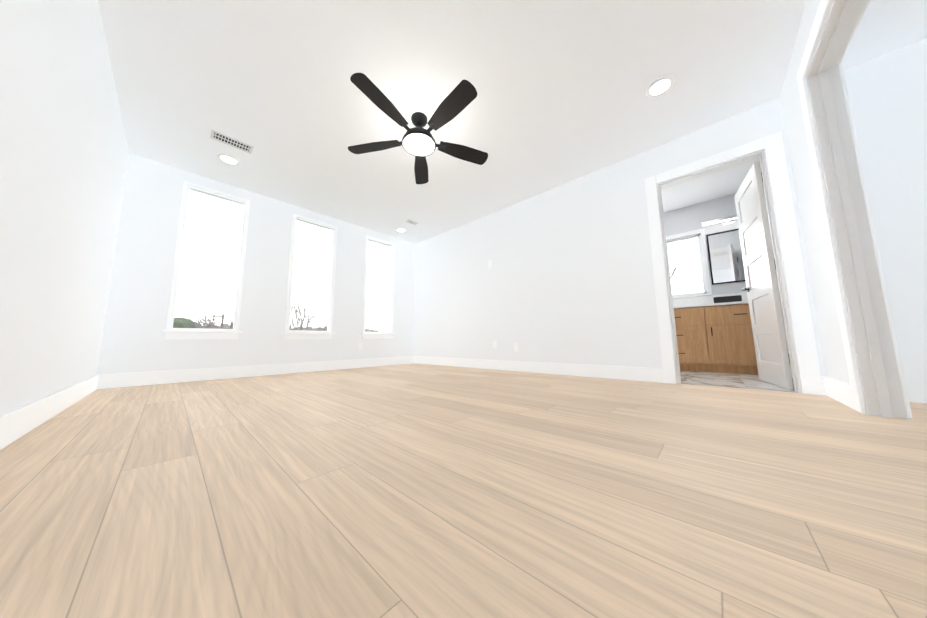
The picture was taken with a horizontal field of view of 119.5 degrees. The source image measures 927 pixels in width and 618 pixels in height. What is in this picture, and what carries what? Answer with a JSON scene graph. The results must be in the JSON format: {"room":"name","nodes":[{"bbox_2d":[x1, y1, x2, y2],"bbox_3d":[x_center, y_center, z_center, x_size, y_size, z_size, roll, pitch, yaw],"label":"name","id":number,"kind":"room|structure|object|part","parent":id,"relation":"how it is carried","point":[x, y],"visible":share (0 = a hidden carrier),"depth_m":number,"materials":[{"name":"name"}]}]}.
{"room":"empty bedroom","nodes":[
{"label":"empty bedroom","id":0,"kind":"room"},
{"bbox_2d":[0,0,128,415],"bbox_3d":[-1.703,-0.670,0.965,5.095,2.440,0.120,-7,-9,42],"label":"wall","id":1,"kind":"structure","parent":0,"point":[64,153],"depth_m":1.35,"materials":[{"name":"white paint"}]},
{"bbox_2d":[0,374,103,449],"bbox_3d":[-2.443,0.572,1.608,2.875,0.140,0.016,-7,-9,42],"label":"baseboard","id":2,"kind":"structure","parent":1,"relation":"attached to","point":[16,424],"depth_m":1.42,"materials":[{"name":"white paint"}]},
{"bbox_2d":[96,153,415,374],"bbox_3d":[-2.300,-0.286,4.140,0.120,2.440,4.013,-7,-9,42],"label":"wall","id":3,"kind":"structure","parent":0,"point":[133,335],"depth_m":3.45,"materials":[{"name":"white paint"}]},
{"bbox_2d":[161,329,241,338],"bbox_3d":[-3.017,0.300,3.147,0.060,0.105,0.680,-7,-9,42],"label":"window sill","id":4,"kind":"structure","parent":3,"relation":"attached to","point":[196,334],"depth_m":3.12,"materials":[{"name":"white paint"}]},
{"bbox_2d":[166,181,249,330],"bbox_3d":[-3.087,-0.604,3.312,0.132,1.730,0.620,-7,-9,42],"label":"window","id":5,"kind":"structure","parent":3,"relation":"in","point":[188,186],"depth_m":3.26,"materials":[{"name":"white paint"}]},
{"bbox_2d":[100,356,415,388],"bbox_3d":[-2.247,0.849,3.949,0.016,0.140,3.750,-7,-9,42],"label":"baseboard","id":6,"kind":"structure","parent":3,"relation":"attached to","point":[117,380],"depth_m":3.30,"materials":[{"name":"white paint"}]},
{"bbox_2d":[282,332,335,338],"bbox_3d":[-2.251,0.391,3.973,0.060,0.105,0.700,-7,-9,42],"label":"window sill","id":7,"kind":"structure","parent":3,"relation":"attached to","point":[308,335],"depth_m":3.96,"materials":[{"name":"white paint"}]},
{"bbox_2d":[285,214,336,331],"bbox_3d":[-2.321,-0.513,4.138,0.132,1.730,0.640,-7,-9,42],"label":"window","id":8,"kind":"structure","parent":3,"relation":"in","point":[329,317],"depth_m":4.16,"materials":[{"name":"white paint"}]},
{"bbox_2d":[362,235,394,332],"bbox_3d":[-1.565,-0.423,4.952,0.132,1.730,0.600,-7,-9,42],"label":"window","id":9,"kind":"structure","parent":3,"relation":"in","point":[391,268],"depth_m":5.04,"materials":[{"name":"white paint"}]},
{"bbox_2d":[361,333,395,338],"bbox_3d":[-1.495,0.481,4.787,0.060,0.105,0.660,-7,-9,42],"label":"window sill","id":10,"kind":"structure","parent":3,"relation":"attached to","point":[377,335],"depth_m":4.76,"materials":[{"name":"white paint"}]},
{"bbox_2d":[0,363,926,617],"bbox_3d":[0.821,0.758,2.420,6.840,0.100,5.900,-7,-9,42],"label":"floor","id":11,"kind":"structure","parent":0,"point":[414,490],"depth_m":0.72,"materials":[{"name":"brown wood"}]},
{"bbox_2d":[674,300,757,374],"bbox_3d":[3.001,0.440,3.899,2.070,0.840,0.590,-7,-9,42],"label":"bathroom vanity","id":12,"kind":"object","parent":11,"relation":"on","point":[711,335],"depth_m":3.40,"materials":[{"name":"brown wood"}]},
{"bbox_2d":[673,300,744,307],"bbox_3d":[2.997,0.009,3.958,2.080,0.030,0.577,-7,-9,42],"label":"countertop","id":13,"kind":"structure","parent":12,"relation":"on","point":[743,301],"depth_m":3.61,"materials":[{"name":"white stone"}]},
{"bbox_2d":[713,295,741,302],"bbox_3d":[3.481,-0.109,3.566,0.260,0.098,0.200,-7,-9,42],"label":"basket","id":14,"kind":"object","parent":13,"relation":"on","point":[736,298],"visible":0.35,"depth_m":3.49,"materials":[{"name":"black"}]},
{"bbox_3d":[3.102,0.328,3.435,0.738,0.490,0.033,-7,-9,42],"label":"handle","id":15,"kind":"part","parent":12,"relation":"part of","materials":[{"name":"brown wood"}]},
{"bbox_2d":[98,0,926,243],"bbox_3d":[0.797,-1.774,2.722,6.840,0.120,5.900,-7,-9,42],"label":"ceiling","id":16,"kind":"structure","parent":0,"point":[562,97],"depth_m":2.14,"materials":[{"name":"white paint"}]},
{"bbox_2d":[217,154,239,164],"bbox_3d":[-2.586,-1.645,2.978,0.188,0.010,0.188,-7,-9,42],"label":"recessed light","id":17,"kind":"object","parent":16,"relation":"in","point":[228,159],"visible":1,"depth_m":2.97,"materials":[{"name":"white plastic"}]},
{"bbox_2d":[210,129,253,153],"bbox_3d":[-2.327,-1.679,2.723,0.150,0.008,0.320,-7,-9,42],"label":"ceiling vent","id":18,"kind":"object","parent":16,"relation":"in","point":[230,141],"visible":1,"depth_m":2.71,"materials":[{"name":"silver metal"}]},
{"bbox_2d":[396,228,405,231],"bbox_3d":[-1.135,-1.429,4.901,0.188,0.010,0.188,-7,-9,42],"label":"recessed light","id":19,"kind":"object","parent":16,"relation":"in","point":[400,229],"visible":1,"depth_m":4.87,"materials":[{"name":"white plastic"}]},
{"bbox_2d":[405,219,417,224],"bbox_3d":[-0.876,-1.471,4.587,0.100,0.008,0.200,-7,-9,42],"label":"ceiling vent","id":20,"kind":"object","parent":16,"relation":"in","point":[411,222],"visible":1,"depth_m":4.58,"materials":[{"name":"silver metal"}]},
{"bbox_2d":[348,73,487,183],"bbox_3d":[-0.382,-1.597,2.407,1.306,0.283,1.331,-7,-9,42],"label":"fan","id":21,"kind":"object","parent":16,"relation":"hanging from","point":[418,142],"visible":1,"depth_m":2.32,"materials":[{"name":"black wood"}]},
{"bbox_2d":[646,75,674,96],"bbox_3d":[1.576,-1.781,2.169,0.188,0.010,0.188,-7,-9,42],"label":"recessed light","id":22,"kind":"object","parent":16,"relation":"in","point":[659,86],"visible":1,"depth_m":2.16,"materials":[{"name":"white plastic"}]},
{"bbox_2d":[415,38,926,402],"bbox_3d":[1.478,-0.421,3.313,6.570,2.440,0.120,-7,-9,42],"label":"wall","id":23,"kind":"structure","parent":0,"point":[567,277],"depth_m":3.03,"materials":[{"name":"white paint"}]},
{"bbox_2d":[514,343,517,351],"bbox_3d":[0.741,0.541,3.803,0.070,0.114,0.009,-7,-9,42],"label":"electrical outlet","id":24,"kind":"object","parent":23,"relation":"attached to","point":[516,347],"visible":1,"depth_m":3.80,"materials":[{"name":"white plastic"}]},
{"bbox_2d":[416,356,663,382],"bbox_3d":[0.495,0.828,3.994,3.990,0.140,0.016,-7,-9,42],"label":"baseboard","id":25,"kind":"structure","parent":23,"relation":"attached to","point":[646,374],"depth_m":3.35,"materials":[{"name":"white paint"}]},
{"bbox_2d":[644,132,823,394],"bbox_3d":[2.345,-0.371,2.492,0.960,2.130,0.138,-7,-9,42],"label":"door frame","id":26,"kind":"structure","parent":23,"relation":"attached to","point":[802,327],"depth_m":2.26,"materials":[{"name":"white paint"}]},
{"bbox_2d":[734,161,792,389],"bbox_3d":[2.855,-0.305,2.608,0.135,2.000,0.730,-5,-8,34],"label":"bathroom door","id":27,"kind":"structure","parent":23,"relation":"in","point":[770,345],"depth_m":2.52,"materials":[{"name":"white paint"}]},
{"bbox_3d":[3.000,-0.212,2.806,0.135,0.054,0.137,-5,-8,34],"label":"handle","id":28,"kind":"part","parent":27,"relation":"part of","materials":[{"name":"black metal"}]},
{"bbox_2d":[664,194,746,294],"bbox_3d":[3.017,-0.300,4.455,2.675,2.440,0.120,-7,-9,42],"label":"wall","id":29,"kind":"structure","parent":0,"point":[686,219],"depth_m":3.95,"materials":[{"name":"white paint"}]},
{"bbox_2d":[666,228,711,298],"bbox_3d":[2.905,-0.612,4.538,1.795,0.998,0.140,-7,-9,42],"label":"bathroom window","id":30,"kind":"structure","parent":29,"relation":"in","point":[706,284],"depth_m":4.00,"materials":[{"name":"white paint"}]},
{"bbox_2d":[673,292,747,303],"bbox_3d":[3.185,-0.068,4.173,2.080,0.170,0.020,-7,-9,42],"label":"backsplash","id":31,"kind":"structure","parent":29,"relation":"attached to","point":[700,299],"depth_m":3.91,"materials":[{"name":"white stone"}]},
{"bbox_2d":[701,215,736,225],"bbox_3d":[3.689,-1.253,3.778,0.540,0.100,0.109,-7,-9,42],"label":"sconce","id":32,"kind":"object","parent":29,"relation":"attached to","point":[727,220],"visible":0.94,"depth_m":3.79,"materials":[{"name":"silver metal"}]},
{"bbox_2d":[706,228,745,284],"bbox_3d":[3.732,-0.734,3.739,0.495,0.740,0.024,-7,-9,42],"label":"bathroom mirror","id":33,"kind":"object","parent":29,"relation":"attached to","point":[725,257],"visible":0.6,"depth_m":3.79,"materials":[{"name":"black metal"}]},
{"bbox_2d":[763,0,866,413],"bbox_3d":[2.084,-0.654,1.404,0.120,2.440,5.900,-7,-9,42],"label":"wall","id":34,"kind":"structure","parent":0,"point":[831,342],"depth_m":1.91,"materials":[{"name":"white paint"}]},
{"bbox_2d":[821,376,854,409],"bbox_3d":[2.487,0.547,1.796,0.025,0.140,0.573,-7,-9,42],"label":"baseboard","id":35,"kind":"structure","parent":34,"relation":"attached to","point":[839,391],"depth_m":1.78,"materials":[{"name":"white paint"}]},
{"bbox_2d":[796,0,911,418],"bbox_3d":[1.645,-0.535,0.908,0.120,2.095,1.840,-7,-9,42],"label":"door frame","id":36,"kind":"structure","parent":34,"relation":"attached to","point":[876,357],"depth_m":1.54,"materials":[{"name":"white paint"}]},
{"label":"outside","id":37,"kind":"structure","parent":0,"visible":0},
{"bbox_3d":[-56.446,14.154,84.423,320.000,0.200,350.000,-7,-9,42],"label":"ground","id":38,"kind":"structure","parent":37,"visible":0},
{"bbox_2d":[173,317,194,327],"bbox_3d":[-34.001,3.041,30.512,5.709,4.603,6.010,-7,-9,42],"label":"oak tree","id":39,"kind":"object","parent":38,"relation":"on","point":[178,320],"depth_m":30.33,"materials":[{"name":"green plant"}]},
{"bbox_2d":[192,317,227,328],"bbox_3d":[-38.323,4.645,38.955,2.968,7.585,6.022,-7,-9,42],"label":"tree","id":40,"kind":"object","parent":38,"relation":"on","point":[209,324],"depth_m":39.67,"materials":[{"name":"grey plant"}]},
{"bbox_2d":[195,314,233,328],"bbox_3d":[-37.034,4.600,41.391,4.275,8.220,6.262,-7,-9,42],"label":"tree","id":41,"kind":"object","parent":38,"relation":"on","point":[198,316],"depth_m":41.09,"materials":[{"name":"grey plant"}]},
{"bbox_2d":[182,313,378,328],"bbox_3d":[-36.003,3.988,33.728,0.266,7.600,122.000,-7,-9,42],"label":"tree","id":42,"kind":"object","parent":38,"relation":"on","point":[222,316],"depth_m":37.12,"materials":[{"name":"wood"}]},
{"bbox_2d":[195,322,378,331],"bbox_3d":[-92.237,7.375,67.741,5.000,10.001,156.000,-7,-9,42],"label":"treeline","id":43,"kind":"object","parent":38,"relation":"on","point":[376,330],"depth_m":101.13,"materials":[{"name":"plant"}]},
{"bbox_2d":[289,317,307,329],"bbox_3d":[-33.139,5.750,52.724,5.200,8.560,4.896,-7,-9,42],"label":"tree","id":44,"kind":"object","parent":38,"relation":"on","point":[295,326],"depth_m":54.16,"materials":[{"name":"grey plant"}]},
{"bbox_2d":[223,324,374,331],"bbox_3d":[-55.383,8.533,75.160,5.000,8.749,87.000,-7,-9,42],"label":"brush","id":45,"kind":"object","parent":38,"relation":"on","point":[369,330],"depth_m":85.50,"materials":[{"name":"plant"}]},
{"bbox_2d":[289,299,322,330],"bbox_3d":[-23.839,3.494,39.663,3.193,9.764,6.672,-7,-9,42],"label":"tree","id":46,"kind":"object","parent":38,"relation":"on","point":[300,314],"depth_m":39.29,"materials":[{"name":"grey plant"}]}
]}

